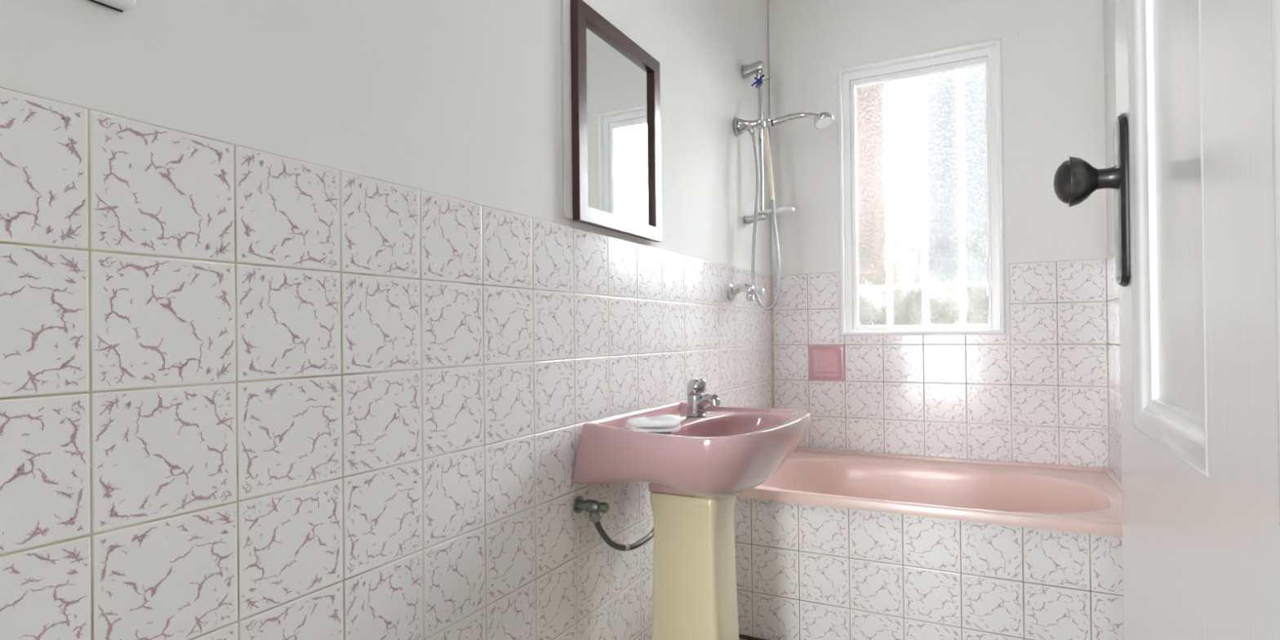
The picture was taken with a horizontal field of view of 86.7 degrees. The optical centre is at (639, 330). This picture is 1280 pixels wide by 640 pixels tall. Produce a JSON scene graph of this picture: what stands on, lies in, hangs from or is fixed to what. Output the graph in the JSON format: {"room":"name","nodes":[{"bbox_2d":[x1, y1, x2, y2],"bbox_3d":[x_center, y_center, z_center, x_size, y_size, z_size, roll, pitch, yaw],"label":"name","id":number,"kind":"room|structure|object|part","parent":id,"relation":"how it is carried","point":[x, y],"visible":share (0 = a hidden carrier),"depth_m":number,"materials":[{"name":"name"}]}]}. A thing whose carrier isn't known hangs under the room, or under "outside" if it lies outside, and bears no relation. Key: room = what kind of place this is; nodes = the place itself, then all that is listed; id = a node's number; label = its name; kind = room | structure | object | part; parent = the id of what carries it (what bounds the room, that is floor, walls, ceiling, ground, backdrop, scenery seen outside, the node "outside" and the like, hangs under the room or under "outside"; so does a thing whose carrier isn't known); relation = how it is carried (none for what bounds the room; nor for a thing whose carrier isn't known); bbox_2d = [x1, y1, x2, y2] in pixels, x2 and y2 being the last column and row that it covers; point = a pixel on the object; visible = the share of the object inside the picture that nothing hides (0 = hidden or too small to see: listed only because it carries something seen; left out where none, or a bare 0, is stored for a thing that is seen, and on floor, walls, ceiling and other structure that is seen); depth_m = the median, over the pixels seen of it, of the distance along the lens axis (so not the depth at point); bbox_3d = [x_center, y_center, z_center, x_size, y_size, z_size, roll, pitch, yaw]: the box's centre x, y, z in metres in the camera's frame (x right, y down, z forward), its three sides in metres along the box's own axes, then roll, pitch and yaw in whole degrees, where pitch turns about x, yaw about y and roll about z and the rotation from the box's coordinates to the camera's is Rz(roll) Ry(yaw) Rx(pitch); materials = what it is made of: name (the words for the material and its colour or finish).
{"room":"bathroom","nodes":[
{"label":"bathroom","id":0,"kind":"room"},
{"bbox_2d":[0,0,773,639],"bbox_3d":[-0.136,-0.295,1.769,0.121,2.620,3.156,-1,0,27],"label":"wall","id":1,"kind":"structure","parent":0,"point":[306,331],"depth_m":1.02,"materials":[{"name":"white tile"}]},
{"bbox_2d":[88,0,136,12],"bbox_3d":[-0.609,-0.391,0.715,0.018,0.059,0.136,-1,0,27],"label":"wall fitting","id":2,"kind":"object","parent":1,"relation":"attached to","point":[120,6],"visible":1,"depth_m":0.76,"materials":[{"name":"white plastic"}]},
{"bbox_2d":[560,0,662,242],"bbox_3d":[-0.059,-0.518,1.769,0.026,0.523,0.473,-1,0,27],"label":"wall mirror","id":3,"kind":"object","parent":1,"relation":"attached to","point":[611,86],"visible":1,"depth_m":1.73,"materials":[{"name":"brown wood"}]},
{"bbox_2d":[586,24,651,225],"bbox_3d":[-0.054,-0.518,1.783,0.005,0.463,0.383,-1,0,27],"label":"mirror glass","id":4,"kind":"object","parent":3,"relation":"attached to","point":[619,75],"depth_m":1.77,"materials":[{"name":"white"}]},
{"bbox_2d":[573,496,653,551],"bbox_3d":[-0.038,0.475,1.720,0.080,0.169,0.355,-1,0,27],"label":"valve","id":5,"kind":"object","parent":1,"relation":"attached to","point":[593,507],"visible":0.89,"depth_m":1.59,"materials":[{"name":"silver metal"}]},
{"bbox_3d":[-0.084,0.411,1.567,0.020,0.024,0.024,-1,0,27],"label":"valve handle","id":6,"kind":"part","parent":5,"relation":"part of","materials":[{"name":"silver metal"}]},
{"bbox_2d":[727,283,764,301],"bbox_3d":[0.397,-0.142,2.520,0.130,0.070,0.066,-1,0,27],"label":"mixer","id":7,"kind":"object","parent":1,"relation":"attached to","point":[732,290],"visible":1,"depth_m":2.51,"materials":[{"name":"silver metal"}]},
{"bbox_3d":[0.408,-0.122,2.511,0.031,0.031,0.032,-1,0,27],"label":"knob","id":8,"kind":"part","parent":7,"relation":"part of","materials":[{"name":"silver metal"}]},
{"bbox_3d":[0.435,-0.141,2.500,0.045,0.028,0.027,-1,0,27],"label":"lever","id":9,"kind":"part","parent":7,"relation":"part of","materials":[{"name":"silver metal"}]},
{"bbox_2d":[733,118,769,137],"bbox_3d":[0.434,-0.785,2.613,0.128,0.080,0.064,-1,0,27],"label":"outlet","id":10,"kind":"object","parent":1,"relation":"attached to","point":[741,126],"visible":1,"depth_m":2.61,"materials":[{"name":"silver metal"}]},
{"bbox_2d":[737,118,761,135],"bbox_3d":[0.426,-0.788,2.617,0.092,0.072,0.062,-1,0,27],"label":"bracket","id":11,"kind":"object","parent":10,"relation":"attached to","point":[744,126],"depth_m":2.61,"materials":[{"name":"silver metal"}]},
{"bbox_2d":[742,60,795,224],"bbox_3d":[0.508,-0.748,2.677,0.199,0.643,0.090,-1,0,27],"label":"shower rail","id":12,"kind":"object","parent":1,"relation":"attached to","point":[757,68],"visible":0.99,"depth_m":2.69,"materials":[{"name":"silver metal"}]},
{"bbox_3d":[0.480,-0.739,2.696,0.017,0.600,0.017,-1,0,27],"label":"rail","id":13,"kind":"part","parent":12,"relation":"part of","materials":[{"name":"silver metal"}]},
{"bbox_2d":[758,207,795,215],"bbox_3d":[0.535,-0.463,2.663,0.146,0.024,0.090,-1,0,27],"label":"soap tray","id":14,"kind":"object","parent":12,"relation":"on","point":[780,211],"depth_m":2.65,"materials":[{"name":"clear plastic"}]},
{"bbox_2d":[751,111,833,310],"bbox_3d":[0.573,-0.448,2.553,0.314,0.740,0.073,-1,0,27],"label":"shower","id":15,"kind":"object","parent":12,"relation":"attached to","point":[822,120],"visible":0.98,"depth_m":2.58,"materials":[{"name":"silver metal"}]},
{"bbox_3d":[0.571,-0.798,2.560,0.206,0.039,0.026,-1,0,24],"label":"handle","id":16,"kind":"part","parent":15,"relation":"part of","materials":[{"name":"silver metal"}]},
{"bbox_2d":[771,276,774,408],"bbox_3d":[0.595,0.142,3.028,0.007,0.762,0.007,-1,0,27],"label":"trim","id":17,"kind":"structure","parent":1,"relation":"attached to","point":[771,277],"depth_m":3.03,"materials":[{"name":"white tile"}]},
{"bbox_2d":[733,496,1124,639],"bbox_3d":[0.776,0.774,2.017,1.245,0.465,0.021,-1,0,27],"label":"tiled panel","id":18,"kind":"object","parent":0,"point":[804,571],"depth_m":1.99,"materials":[{"name":"white tile"}]},
{"bbox_2d":[738,634,766,639],"bbox_3d":[0.772,1.001,2.002,1.245,0.010,0.012,-1,0,27],"label":"trim","id":19,"kind":"structure","parent":18,"relation":"attached to","point":[740,636],"depth_m":2.21,"materials":[{"name":"brown"}]},
{"bbox_2d":[768,0,1109,468],"bbox_3d":[1.222,-0.305,2.797,1.345,2.620,0.161,-1,0,27],"label":"wall","id":20,"kind":"structure","parent":0,"point":[1037,392],"depth_m":2.66,"materials":[{"name":"white paint"}]},
{"bbox_2d":[808,345,844,381],"bbox_3d":[0.799,0.140,2.914,0.153,0.153,0.026,-1,0,27],"label":"soap dish","id":21,"kind":"object","parent":20,"relation":"attached to","point":[825,362],"visible":1,"depth_m":2.91,"materials":[{"name":"pink ceramic"}]},
{"bbox_2d":[836,38,1005,335],"bbox_3d":[1.143,-0.552,2.789,0.622,1.145,0.088,-1,0,27],"label":"window","id":22,"kind":"structure","parent":20,"relation":"in","point":[917,203],"depth_m":2.79,"materials":[{"name":"white glass"}]},
{"bbox_3d":[1.155,-0.539,2.804,0.504,1.041,0.003,-1,0,27],"label":"glass pane","id":23,"kind":"part","parent":22,"relation":"part of","materials":[{"name":"clear glass"}]},
{"bbox_2d":[1102,0,1121,480],"bbox_3d":[1.103,-0.312,1.217,0.101,2.620,3.076,-1,0,27],"label":"wall","id":24,"kind":"structure","parent":0,"point":[1113,287],"depth_m":2.35,"materials":[{"name":"white paint"}]},
{"bbox_3d":[0.223,1.052,0.035,2.320,0.100,5.906,-1,0,27],"label":"floor","id":25,"kind":"structure","parent":0,"visible":0},
{"bbox_2d":[649,492,739,639],"bbox_3d":[0.140,0.708,1.719,0.260,0.608,0.220,-1,0,27],"label":"pedestal","id":26,"kind":"object","parent":25,"relation":"on","point":[695,596],"visible":0.81,"depth_m":1.65,"materials":[{"name":"beige ceramic"}]},
{"bbox_2d":[572,377,810,499],"bbox_3d":[0.168,0.266,1.704,0.466,0.272,0.608,-1,0,27],"label":"washbasin","id":27,"kind":"object","parent":26,"relation":"on","point":[717,452],"visible":0.98,"depth_m":1.52,"materials":[{"name":"pink ceramic"}]},
{"bbox_2d":[624,414,681,432],"bbox_3d":[0.032,0.218,1.587,0.132,0.034,0.093,-1,0,-8],"label":"soap dish","id":28,"kind":"object","parent":27,"relation":"on","point":[665,423],"visible":0.99,"depth_m":1.55,"materials":[{"name":"white ceramic"}]},
{"bbox_2d":[685,377,719,417],"bbox_3d":[0.173,0.182,1.835,0.107,0.103,0.067,-1,0,27],"label":"tap","id":29,"kind":"object","parent":27,"relation":"on","point":[697,402],"depth_m":1.83,"materials":[{"name":"silver metal"}]},
{"bbox_2d":[736,447,1122,537],"bbox_3d":[0.958,0.691,2.370,1.245,0.392,0.844,-1,0,27],"label":"bathtub","id":30,"kind":"object","parent":25,"relation":"on","point":[1085,500],"visible":0.42,"depth_m":2.48,"materials":[{"name":"pink ceramic"}]},
{"bbox_3d":[-0.227,-0.302,0.106,1.248,2.620,0.120,-1,0,27],"label":"wall","id":31,"kind":"structure","parent":0,"visible":0},
{"bbox_2d":[1053,0,1279,639],"bbox_3d":[0.312,-0.016,0.355,0.110,2.022,0.816,-1,0,27],"label":"door","id":32,"kind":"structure","parent":31,"relation":"in","point":[1194,175],"depth_m":0.47,"materials":[{"name":"white paint"}]},
{"bbox_3d":[0.449,-0.151,0.683,0.056,0.050,0.050,-1,0,27],"label":"knob","id":33,"kind":"part","parent":32,"relation":"part of","materials":[{"name":"black metal"}]},
{"bbox_3d":[0.416,-0.403,0.538,0.015,0.992,0.251,-1,0,27],"label":"panel moulding","id":34,"kind":"part","parent":32,"relation":"part of","materials":[{"name":"white paint"}]},
{"bbox_3d":[0.245,-0.403,0.208,0.015,0.992,0.251,-1,0,27],"label":"panel moulding","id":35,"kind":"part","parent":32,"relation":"part of","materials":[{"name":"white paint"}]},
{"label":"outside","id":36,"kind":"structure","parent":0,"visible":0},
{"bbox_3d":[3.602,1.297,6.634,14.000,0.100,8.840,-1,0,27],"label":"ground","id":37,"kind":"structure","parent":36,"visible":0},
{"bbox_2d":[862,222,991,329],"bbox_3d":[1.886,0.339,3.518,3.740,1.823,0.572,-1,0,27],"label":"hedge","id":38,"kind":"object","parent":37,"relation":"on","point":[990,223],"visible":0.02,"depth_m":3.56,"materials":[{"name":"green plant"}]}
]}

